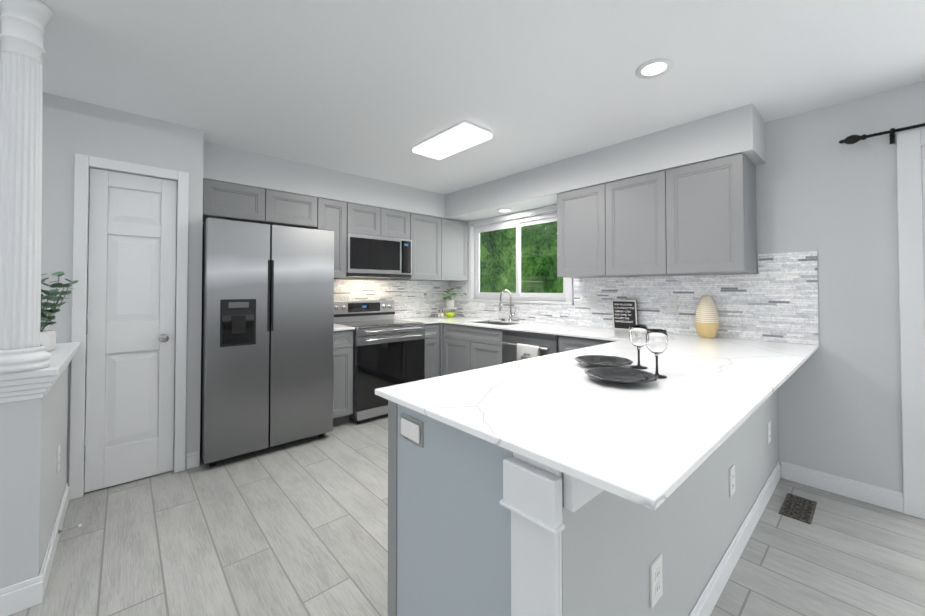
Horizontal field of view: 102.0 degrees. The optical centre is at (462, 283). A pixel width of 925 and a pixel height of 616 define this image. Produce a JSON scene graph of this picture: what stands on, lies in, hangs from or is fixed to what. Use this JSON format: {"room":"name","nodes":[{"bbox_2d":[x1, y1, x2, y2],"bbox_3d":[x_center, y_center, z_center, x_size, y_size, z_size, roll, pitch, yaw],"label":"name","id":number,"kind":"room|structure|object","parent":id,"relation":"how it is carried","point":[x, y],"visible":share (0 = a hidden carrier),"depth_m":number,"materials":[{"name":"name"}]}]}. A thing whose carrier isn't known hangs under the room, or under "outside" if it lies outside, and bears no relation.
{"room":"kitchen","nodes":[
{"label":"kitchen","id":0,"kind":"room"},
{"bbox_2d":[0,81,924,588],"bbox_3d":[-0.476,0.043,-0.409,8.120,2.440,8.120,1,-1,-42],"label":"wall","id":1,"kind":"structure","parent":0,"point":[826,195],"depth_m":2.36,"materials":[{"name":"grey paint"}]},
{"bbox_2d":[0,571,49,615],"bbox_3d":[-3.359,1.216,0.030,4.455,0.110,0.014,1,-1,-42],"label":"baseboard","id":2,"kind":"structure","parent":1,"relation":"attached to","point":[21,596],"depth_m":1.48,"materials":[{"name":"white wood"}]},
{"bbox_2d":[0,356,69,403],"bbox_3d":[-3.418,0.384,0.136,4.490,0.124,0.300,1,-1,-42],"label":"trim","id":3,"kind":"structure","parent":1,"relation":"on","point":[27,385],"depth_m":1.49,"materials":[{"name":"white wood"}]},
{"bbox_2d":[0,0,52,373],"bbox_3d":[-1.788,-0.400,1.513,0.188,1.488,0.188,1,-1,-42],"label":"fluted column","id":4,"kind":"structure","parent":3,"relation":"on","point":[24,23],"depth_m":1.48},
{"bbox_2d":[39,483,68,574],"bbox_3d":[-2.048,1.247,1.891,0.015,0.110,0.990,1,-1,-42],"label":"baseboard","id":5,"kind":"structure","parent":1,"relation":"attached to","point":[47,563],"depth_m":1.83,"materials":[{"name":"white wood"}]},
{"bbox_2d":[56,445,59,472],"bbox_3d":[-2.080,0.902,1.929,0.008,0.120,0.075,1,-1,-42],"label":"electrical outlet plate","id":6,"kind":"object","parent":1,"relation":"attached to","point":[58,449],"depth_m":1.91,"materials":[{"name":"white plastic"}]},
{"bbox_2d":[49,342,79,360],"bbox_3d":[-2.216,0.415,1.927,0.306,0.124,0.748,1,-1,-42],"label":"trim","id":7,"kind":"structure","parent":1,"relation":"on","point":[70,349],"depth_m":2.01,"materials":[{"name":"white wood"}]},
{"bbox_2d":[40,271,77,351],"bbox_3d":[-2.174,0.144,1.923,0.274,0.416,0.368,1,-1,-42],"label":"potted plant","id":8,"kind":"object","parent":7,"relation":"on","point":[48,339],"visible":0.4,"depth_m":1.94,"materials":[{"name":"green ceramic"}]},
{"bbox_2d":[58,524,81,533],"bbox_3d":[-1.988,1.242,1.897,0.082,0.024,0.023,1,-1,-42],"label":"door stop","id":9,"kind":"object","parent":1,"relation":"attached to","point":[78,526],"visible":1,"depth_m":1.89,"materials":[{"name":"silver metal"}]},
{"bbox_2d":[69,154,188,499],"bbox_3d":[-2.187,0.260,2.490,0.568,2.104,0.079,1,-1,-42],"label":"door frame","id":10,"kind":"structure","parent":1,"relation":"attached to","point":[83,164],"depth_m":2.32,"materials":[{"name":"white wood"}]},
{"bbox_2d":[84,168,176,492],"bbox_3d":[-2.174,0.289,2.469,0.447,2.030,0.106,1,-1,-42],"label":"pantry door","id":11,"kind":"structure","parent":1,"relation":"in","point":[130,371],"depth_m":2.48,"materials":[{"name":"white wood"}]},
{"bbox_2d":[203,179,316,228],"bbox_3d":[-1.843,-0.675,3.393,0.898,0.285,0.418,1,-1,-42],"label":"upper cabinet","id":12,"kind":"object","parent":1,"relation":"attached to","point":[231,201],"visible":0.9,"depth_m":3.20,"materials":[{"name":"grey wood"}]},
{"bbox_2d":[313,198,346,278],"bbox_3d":[-1.400,-0.431,3.789,0.293,0.760,0.418,1,-1,-42],"label":"upper cabinet","id":13,"kind":"object","parent":1,"relation":"attached to","point":[331,215],"visible":0.56,"depth_m":3.67,"materials":[{"name":"grey wood"}]},
{"bbox_2d":[347,203,409,239],"bbox_3d":[-1.010,-0.650,4.145,0.753,0.310,0.418,1,-1,-42],"label":"upper cabinet","id":14,"kind":"object","parent":1,"relation":"attached to","point":[370,220],"visible":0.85,"depth_m":3.96,"materials":[{"name":"grey wood"}]},
{"bbox_2d":[347,233,411,278],"bbox_3d":[-1.000,-0.279,4.128,0.757,0.427,0.448,1,-1,-42],"label":"over-the-range microwave","id":15,"kind":"object","parent":14,"relation":"attached to","point":[369,256],"visible":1,"depth_m":3.94,"materials":[{"name":"silver metal"}]},
{"bbox_2d":[334,279,449,318],"bbox_3d":[-0.919,0.196,4.486,1.950,0.467,0.010,1,-1,-42],"label":"tile backsplash","id":16,"kind":"structure","parent":1,"relation":"attached to","point":[409,297],"depth_m":4.63,"materials":[{"name":"tile"}]},
{"bbox_2d":[426,293,430,301],"bbox_3d":[-0.443,0.188,4.902,0.070,0.115,0.008,1,-1,-42],"label":"electrical outlet plate","id":17,"kind":"object","parent":1,"relation":"attached to","point":[428,295],"depth_m":4.90,"materials":[{"name":"white plastic"}]},
{"bbox_2d":[391,213,467,280],"bbox_3d":[-0.396,-0.416,4.696,0.898,0.760,0.418,1,-1,-42],"label":"upper cabinet","id":18,"kind":"object","parent":1,"relation":"attached to","point":[439,249],"visible":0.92,"depth_m":4.51,"materials":[{"name":"grey wood"}]},
{"bbox_2d":[465,204,573,304],"bbox_3d":[0.610,-0.300,4.330,0.135,1.043,1.560,1,-1,-42],"label":"window","id":19,"kind":"structure","parent":1,"relation":"in","point":[530,217],"depth_m":4.34,"materials":[{"name":"white plastic"}]},
{"bbox_2d":[557,184,600,277],"bbox_3d":[1.156,-0.439,3.372,0.374,0.762,0.463,1,-1,-42],"label":"upper cabinet","id":20,"kind":"object","parent":1,"relation":"attached to","point":[578,211],"depth_m":3.26,"materials":[{"name":"grey wood"}]},
{"bbox_2d":[587,295,597,307],"bbox_3d":[1.232,0.175,3.550,0.009,0.120,0.115,1,-1,-42],"label":"electrical outlet plate","id":21,"kind":"object","parent":1,"relation":"attached to","point":[592,301],"depth_m":3.55,"materials":[{"name":"white plastic"}]},
{"bbox_2d":[601,171,664,276],"bbox_3d":[1.467,-0.445,3.028,0.374,0.762,0.464,1,-1,-42],"label":"upper cabinet","id":22,"kind":"object","parent":1,"relation":"attached to","point":[632,239],"depth_m":2.92,"materials":[{"name":"grey wood"}]},
{"bbox_2d":[450,251,818,344],"bbox_3d":[1.043,0.116,3.776,0.010,0.604,3.697,1,-1,-42],"label":"tile backsplash","id":23,"kind":"structure","parent":1,"relation":"attached to","point":[775,298],"depth_m":2.83,"materials":[{"name":"tile"}]},
{"bbox_2d":[667,297,676,311],"bbox_3d":[1.698,0.169,3.034,0.008,0.120,0.075,1,-1,-42],"label":"electrical outlet plate","id":24,"kind":"object","parent":1,"relation":"attached to","point":[671,301],"depth_m":3.03,"materials":[{"name":"white plastic"}]},
{"bbox_2d":[661,153,756,275],"bbox_3d":[1.777,-0.451,2.684,0.374,0.762,0.463,1,-1,-42],"label":"upper cabinet","id":25,"kind":"object","parent":1,"relation":"attached to","point":[696,219],"depth_m":2.55,"materials":[{"name":"grey wood"}]},
{"bbox_2d":[784,462,903,512],"bbox_3d":[2.340,1.254,2.316,0.019,0.110,0.540,1,-1,-42],"label":"baseboard","id":26,"kind":"structure","parent":1,"relation":"attached to","point":[886,498],"depth_m":2.30,"materials":[{"name":"white wood"}]},
{"bbox_2d":[838,123,924,143],"bbox_3d":[3.118,-0.865,1.419,0.110,0.078,2.393,1,-1,-42],"label":"curtain rod","id":27,"kind":"object","parent":1,"relation":"attached to","point":[851,139],"visible":1,"depth_m":2.17,"materials":[{"name":"black metal"}]},
{"bbox_2d":[896,128,924,518],"bbox_3d":[3.232,0.209,1.421,0.120,2.170,2.050,1,-1,-42],"label":"door frame","id":28,"kind":"structure","parent":1,"relation":"attached to","point":[910,153],"depth_m":2.11,"materials":[{"name":"white wood"}]},
{"bbox_2d":[0,0,924,193],"bbox_3d":[-0.476,-1.202,-0.388,8.120,0.050,8.120,1,-1,-42],"label":"ceiling","id":29,"kind":"structure","parent":0,"point":[377,89],"depth_m":1.98,"materials":[{"name":"white paint"}]},
{"bbox_2d":[413,121,491,159],"bbox_3d":[-0.092,-1.090,2.887,0.280,0.062,0.630,1,-1,-42],"label":"flush ceiling light","id":30,"kind":"object","parent":29,"relation":"attached to","point":[459,137],"visible":1,"depth_m":2.80,"materials":[{"name":"white plastic"}]},
{"bbox_2d":[496,209,511,211],"bbox_3d":[0.464,-0.807,4.146,0.175,0.005,0.175,-1,-1,42],"label":"recessed light","id":31,"kind":"object","parent":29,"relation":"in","point":[499,210],"depth_m":4.14,"materials":[{"name":"white plastic"}]},
{"bbox_2d":[636,58,672,78],"bbox_3d":[1.012,-1.133,1.978,0.175,0.005,0.175,-1,-1,42],"label":"recessed light","id":32,"kind":"object","parent":29,"relation":"in","point":[653,68],"depth_m":1.97,"materials":[{"name":"white plastic"}]},
{"bbox_2d":[9,414,924,615],"bbox_3d":[-0.476,1.288,-0.430,8.120,0.050,8.120,1,-1,-42],"label":"floor","id":33,"kind":"structure","parent":0,"point":[297,528],"depth_m":1.84,"materials":[{"name":"grey wood"}]},
{"bbox_2d":[200,217,333,466],"bbox_3d":[-1.704,0.431,3.201,0.913,1.787,0.787,1,-1,-42],"label":"fridge","id":34,"kind":"object","parent":33,"relation":"on","point":[267,334],"visible":0.94,"depth_m":2.86,"materials":[{"name":"silver metal"}]},
{"bbox_2d":[333,330,352,425],"bbox_3d":[-1.338,0.885,3.678,0.265,0.894,0.633,1,-1,-42],"label":"base cabinet","id":35,"kind":"object","parent":33,"relation":"on","point":[343,378],"visible":0.4,"depth_m":3.48,"materials":[{"name":"grey wood"}]},
{"bbox_2d":[334,300,424,423],"bbox_3d":[-0.902,0.766,3.981,0.774,1.143,0.715,1,-1,-42],"label":"range","id":36,"kind":"object","parent":33,"relation":"on","point":[388,349],"visible":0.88,"depth_m":3.74,"materials":[{"name":"silver metal"}]},
{"bbox_2d":[423,323,439,378],"bbox_3d":[-0.561,0.897,4.379,0.252,0.894,0.633,1,-1,-42],"label":"base cabinet","id":37,"kind":"object","parent":33,"relation":"on","point":[432,351],"visible":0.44,"depth_m":4.17,"materials":[{"name":"grey wood"}]},
{"bbox_2d":[439,323,443,375],"bbox_3d":[-0.215,0.902,4.678,0.653,0.894,0.653,1,-1,-42],"label":"base cabinet","id":38,"kind":"object","parent":33,"relation":"on","point":[441,337],"visible":0.04,"depth_m":4.23,"materials":[{"name":"grey wood"}]},
{"bbox_2d":[443,323,503,374],"bbox_3d":[0.318,0.892,4.103,0.633,0.894,0.905,1,-1,-42],"label":"base cabinet","id":39,"kind":"object","parent":33,"relation":"on","point":[466,348],"visible":0.29,"depth_m":3.91,"materials":[{"name":"grey wood"}]},
{"bbox_2d":[502,330,559,363],"bbox_3d":[0.775,0.884,3.496,0.651,0.890,0.604,1,-1,-42],"label":"dishwasher","id":40,"kind":"object","parent":33,"relation":"on","point":[548,344],"visible":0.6,"depth_m":3.34,"materials":[{"name":"silver metal"}]},
{"bbox_2d":[517,343,539,360],"bbox_3d":[0.572,0.679,3.255,0.037,0.292,0.230,1,-1,-42],"label":"towel","id":41,"kind":"object","parent":40,"relation":"hanging from","point":[531,351],"visible":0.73,"depth_m":3.24,"materials":[{"name":"fabric"}]},
{"bbox_2d":[500,452,603,615],"bbox_3d":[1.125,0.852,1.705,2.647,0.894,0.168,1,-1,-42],"label":"post","id":42,"kind":"object","parent":33,"relation":"on","point":[531,500],"visible":0.65,"depth_m":0.82,"materials":[{"name":"white wood"}]},
{"bbox_2d":[559,335,614,352],"bbox_3d":[1.235,0.875,3.087,0.633,0.894,0.613,1,-1,-42],"label":"base cabinet","id":43,"kind":"object","parent":33,"relation":"on","point":[567,343],"visible":0.1,"depth_m":2.99,"materials":[{"name":"grey wood"}]},
{"bbox_2d":[561,390,777,615],"bbox_3d":[1.151,0.852,1.714,2.598,0.894,0.090,1,-1,-42],"label":"wall","id":44,"kind":"structure","parent":33,"relation":"on","point":[614,546],"depth_m":1.22,"materials":[{"name":"grey paint"}]},
{"bbox_2d":[650,553,662,608],"bbox_3d":[0.591,0.905,1.140,0.080,0.125,0.008,1,-1,-42],"label":"electrical outlet plate","id":45,"kind":"object","parent":44,"relation":"attached to","point":[656,586],"depth_m":1.13,"materials":[{"name":"white plastic"}]},
{"bbox_2d":[729,464,734,496],"bbox_3d":[1.252,0.915,1.737,0.080,0.125,0.008,1,-1,-42],"label":"electrical outlet plate","id":46,"kind":"object","parent":44,"relation":"attached to","point":[732,470],"depth_m":1.72,"materials":[{"name":"white plastic"}]},
{"bbox_2d":[689,461,783,615],"bbox_3d":[1.189,1.243,1.668,2.597,0.110,0.018,1,-1,-42],"label":"baseboard","id":47,"kind":"structure","parent":44,"relation":"attached to","point":[709,597],"depth_m":1.72,"materials":[{"name":"white wood"}]},
{"bbox_2d":[767,420,770,443],"bbox_3d":[1.906,0.925,2.327,0.080,0.125,0.008,1,-1,-42],"label":"electrical outlet plate","id":48,"kind":"object","parent":44,"relation":"attached to","point":[769,423],"depth_m":2.31,"materials":[{"name":"white plastic"}]},
{"bbox_2d":[779,493,816,524],"bbox_3d":[1.953,1.304,2.177,0.310,0.006,0.135,1,-1,-42],"label":"floor vent","id":49,"kind":"object","parent":33,"relation":"in","point":[799,508],"visible":1,"depth_m":2.17,"materials":[{"name":"brown metal"}]},
{"bbox_3d":[0.673,0.853,1.754,1.938,0.894,0.608,1,-1,-42],"label":"base cabinet","id":50,"kind":"object","parent":33,"relation":"on","visible":0},
{"bbox_2d":[334,324,354,330],"bbox_3d":[-1.330,0.427,3.679,0.265,0.020,0.652,1,-1,-42],"label":"countertop","id":51,"kind":"structure","parent":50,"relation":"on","point":[336,327],"depth_m":3.52,"materials":[{"name":"stone"}]},
{"bbox_2d":[401,413,422,447],"bbox_3d":[-0.168,0.476,1.216,0.010,0.080,0.124,1,-1,-42],"label":"light switch","id":52,"kind":"object","parent":50,"relation":"attached to","point":[412,429],"visible":1,"depth_m":1.21,"materials":[{"name":"white plastic"}]},
{"bbox_2d":[397,317,441,323],"bbox_3d":[-0.556,0.439,4.376,0.249,0.020,0.655,1,-1,-42],"label":"countertop","id":53,"kind":"structure","parent":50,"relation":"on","point":[419,319],"depth_m":4.32,"materials":[{"name":"stone"}]},
{"bbox_2d":[387,400,512,615],"bbox_3d":[-0.067,0.842,1.113,0.016,0.894,0.570,1,-1,-42],"label":"peninsula end panel","id":54,"kind":"object","parent":50,"relation":"attached to","point":[449,534],"visible":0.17,"depth_m":1.09,"materials":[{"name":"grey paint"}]},
{"bbox_2d":[442,316,465,319],"bbox_3d":[-0.204,0.444,4.686,0.330,0.020,0.667,1,-1,-42],"label":"countertop","id":55,"kind":"structure","parent":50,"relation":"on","point":[445,317],"depth_m":4.62,"materials":[{"name":"stone"}]},
{"bbox_2d":[445,312,454,316],"bbox_3d":[-0.164,0.407,4.866,0.132,0.058,0.132,1,-1,-42],"label":"bowl","id":56,"kind":"object","parent":55,"relation":"on","point":[449,314],"visible":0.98,"depth_m":4.82,"materials":[{"name":"ceramic"}]},
{"bbox_2d":[375,336,809,510],"bbox_3d":[0.739,0.393,1.650,1.980,0.020,0.958,1,-1,-42],"label":"countertop","id":57,"kind":"structure","parent":50,"relation":"on","point":[655,445],"depth_m":1.14,"materials":[{"name":"stone"}]},
{"bbox_2d":[574,355,632,366],"bbox_3d":[0.658,0.370,1.752,0.260,0.026,0.260,1,-1,-42],"label":"plate","id":58,"kind":"object","parent":57,"relation":"on","point":[602,361],"visible":0.98,"depth_m":1.79,"materials":[{"name":"black ceramic"}]},
{"bbox_2d":[585,367,657,383],"bbox_3d":[0.615,0.365,1.459,0.266,0.026,0.266,1,-1,-42],"label":"plate","id":59,"kind":"object","parent":57,"relation":"on","point":[619,375],"visible":1,"depth_m":1.49,"materials":[{"name":"black ceramic"}]},
{"bbox_2d":[629,325,647,368],"bbox_3d":[0.803,0.287,1.706,0.082,0.190,0.082,1,-1,-42],"label":"wine glass","id":60,"kind":"object","parent":57,"relation":"on","point":[637,335],"visible":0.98,"depth_m":1.68,"materials":[{"name":"clear glass"}]},
{"bbox_2d":[646,329,667,377],"bbox_3d":[0.794,0.284,1.530,0.082,0.190,0.082,1,-1,-42],"label":"wine glass","id":61,"kind":"object","parent":57,"relation":"on","point":[656,342],"visible":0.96,"depth_m":1.50,"materials":[{"name":"clear glass"}]},
{"bbox_2d":[422,316,818,355],"bbox_3d":[0.801,0.425,3.552,0.662,0.020,3.697,1,-1,-42],"label":"countertop","id":62,"kind":"structure","parent":50,"relation":"on","point":[544,328],"depth_m":2.97,"materials":[{"name":"stone"}]},
{"bbox_2d":[476,322,513,324],"bbox_3d":[0.359,0.547,4.069,0.390,0.204,0.600,1,-1,-42],"label":"sink basin","id":63,"kind":"object","parent":62,"relation":"in","point":[496,323],"visible":0.04,"depth_m":4.31,"materials":[{"name":"silver metal"}]},
{"bbox_2d":[499,290,515,320],"bbox_3d":[0.502,0.246,4.167,0.221,0.356,0.105,1,-1,-42],"label":"faucet","id":64,"kind":"object","parent":62,"relation":"on","point":[510,312],"visible":1,"depth_m":4.22,"materials":[{"name":"silver metal"}]},
{"bbox_2d":[611,300,637,329],"bbox_3d":[1.419,0.276,3.272,0.054,0.266,0.215,1,-1,-42],"label":"coffee sign","id":65,"kind":"object","parent":62,"relation":"on","point":[632,319],"visible":0.81,"depth_m":3.27,"materials":[{"name":"black plastic"}]},
{"bbox_2d":[615,303,633,322],"bbox_3d":[1.411,0.259,3.265,0.001,0.167,0.175,-8,4,-42],"label":"lettering","id":66,"kind":"object","parent":65,"relation":"attached to","point":[623,314],"visible":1,"depth_m":3.27},
{"bbox_2d":[695,296,718,337],"bbox_3d":[1.811,0.246,2.778,0.148,0.308,0.148,1,-1,-42],"label":"vase","id":67,"kind":"object","parent":62,"relation":"on","point":[706,320],"visible":1,"depth_m":2.73,"materials":[{"name":"ceramic"}]},
{"bbox_3d":[-0.164,0.374,4.867,0.176,0.123,0.176,1,-1,-42],"label":"plant stand","id":68,"kind":"object","parent":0,"visible":0},
{"bbox_2d":[443,288,462,307],"bbox_3d":[-0.155,0.185,4.757,0.255,0.250,0.295,1,-1,-42],"label":"potted plant","id":69,"kind":"object","parent":68,"relation":"on","point":[450,303],"visible":1,"depth_m":4.81,"materials":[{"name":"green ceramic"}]},
{"label":"outside","id":70,"kind":"structure","parent":0,"visible":0},
{"bbox_2d":[480,221,562,292],"bbox_3d":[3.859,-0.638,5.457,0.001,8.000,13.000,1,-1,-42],"label":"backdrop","id":71,"kind":"structure","parent":70,"point":[530,249],"depth_m":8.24,"materials":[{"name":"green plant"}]}
]}

